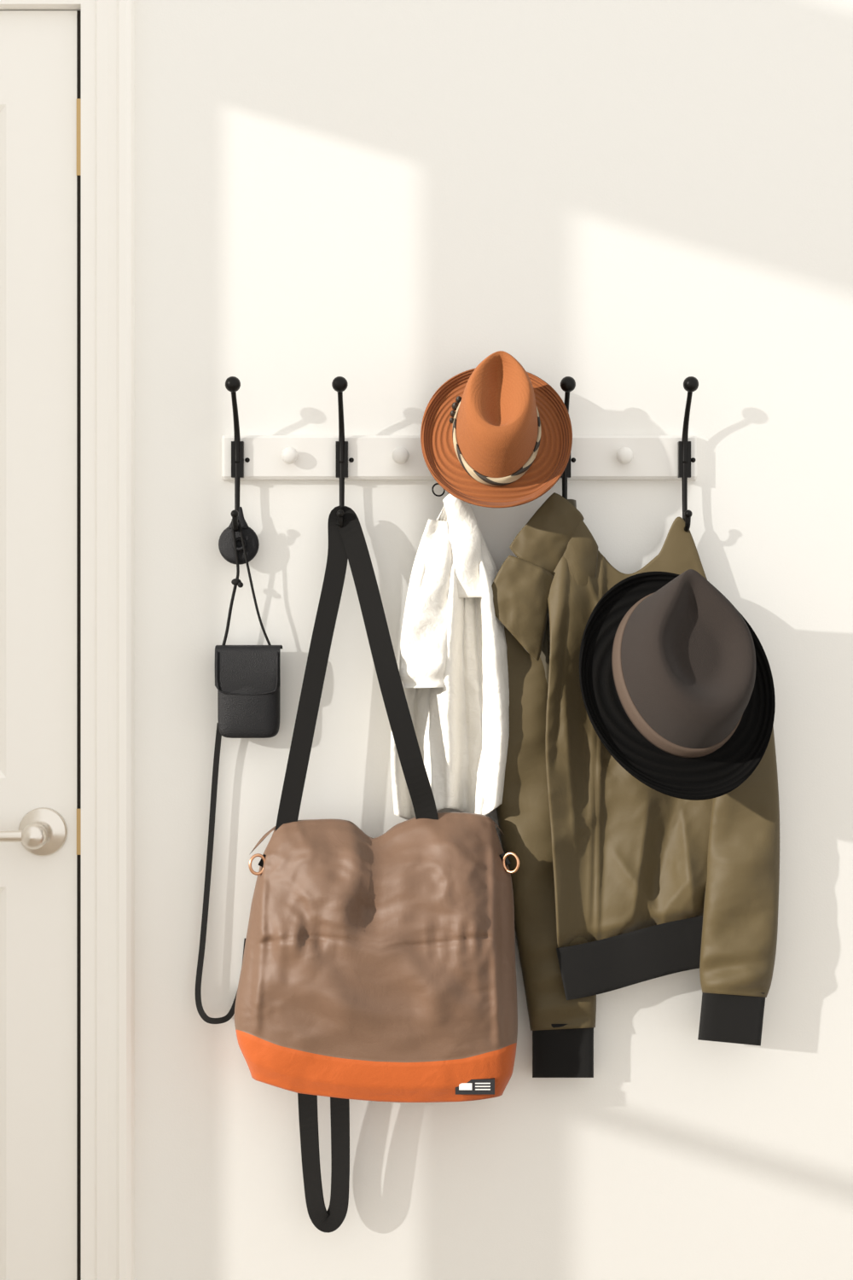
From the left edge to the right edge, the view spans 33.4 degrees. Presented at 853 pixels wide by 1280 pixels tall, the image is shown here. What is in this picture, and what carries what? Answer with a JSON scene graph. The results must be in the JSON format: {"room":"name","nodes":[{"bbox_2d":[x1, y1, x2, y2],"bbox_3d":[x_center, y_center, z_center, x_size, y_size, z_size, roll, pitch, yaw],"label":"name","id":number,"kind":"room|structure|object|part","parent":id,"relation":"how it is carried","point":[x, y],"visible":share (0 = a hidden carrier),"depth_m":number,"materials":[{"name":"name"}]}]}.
{"room":"entryway","nodes":[
{"label":"entryway","id":0,"kind":"room"},
{"bbox_2d":[134,0,852,1279],"bbox_3d":[0.420,-0.130,2.060,3.560,2.700,0.120,0,0,0],"label":"wall","id":1,"kind":"structure","parent":0,"point":[629,200],"depth_m":2.00,"materials":[{"name":"white paint"}]},
{"bbox_2d":[0,10,81,1279],"bbox_3d":[-0.862,0.163,1.991,0.758,2.099,0.107,0,0,0],"label":"door","id":2,"kind":"structure","parent":1,"relation":"in","point":[40,51],"depth_m":2.00,"materials":[{"name":"white paint"}]},
{"bbox_3d":[-0.586,0.270,1.971,0.160,0.068,0.066,0,0,0],"label":"door handle","id":3,"kind":"part","parent":2,"relation":"part of","materials":[{"name":"silver metal"}]},
{"bbox_2d":[0,0,134,1279],"bbox_3d":[-0.864,0.129,2.012,0.906,2.182,0.076,0,0,0],"label":"trim","id":4,"kind":"structure","parent":1,"relation":"attached to","point":[107,26],"depth_m":1.98,"materials":[{"name":"white paint"}]},
{"bbox_2d":[221,376,698,531],"bbox_3d":[0.046,-0.253,1.959,0.664,0.208,0.082,0,0,0],"label":"coat rack","id":5,"kind":"object","parent":1,"relation":"attached to","point":[341,457],"visible":0.73,"depth_m":1.98,"materials":[{"name":"white paint"}]},
{"bbox_2d":[194,506,282,1023],"bbox_3d":[-0.261,0.173,1.971,0.121,0.716,0.044,0,0,0],"label":"pouch","id":6,"kind":"object","parent":5,"relation":"hanging from","point":[247,677],"visible":0.99,"depth_m":1.96,"materials":[{"name":"black leather"}]},
{"bbox_2d":[234,505,519,1233],"bbox_3d":[-0.069,0.314,1.920,0.388,0.997,0.152,0,0,0],"label":"shoulder bag","id":7,"kind":"object","parent":5,"relation":"hanging from","point":[382,968],"visible":1,"depth_m":1.87,"materials":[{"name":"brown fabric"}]},
{"bbox_2d":[390,482,509,820],"bbox_3d":[0.041,0.016,1.944,0.181,0.468,0.075,0,0,0],"label":"shirt","id":8,"kind":"object","parent":5,"relation":"hanging from","point":[454,672],"visible":0.91,"depth_m":1.93,"materials":[{"name":"white fabric"}]},
{"bbox_2d":[420,350,572,507],"bbox_3d":[0.097,-0.276,1.912,0.161,0.206,0.158,0,0,-42],"label":"fedora","id":9,"kind":"object","parent":5,"relation":"hanging from","point":[495,433],"visible":1,"depth_m":1.88,"materials":[{"name":"orange fabric"}]},
{"bbox_2d":[491,492,779,1077],"bbox_3d":[0.282,0.205,1.951,0.405,0.812,0.086,0,0,0],"label":"jacket","id":10,"kind":"object","parent":5,"relation":"hanging from","point":[619,881],"visible":0.7,"depth_m":1.94,"materials":[{"name":"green fabric"}]},
{"bbox_2d":[579,569,775,800],"bbox_3d":[0.339,0.056,1.869,0.208,0.298,0.218,0,0,38],"label":"hat","id":11,"kind":"object","parent":5,"relation":"hanging from","point":[677,684],"visible":1,"depth_m":1.82,"materials":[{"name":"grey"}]}
]}

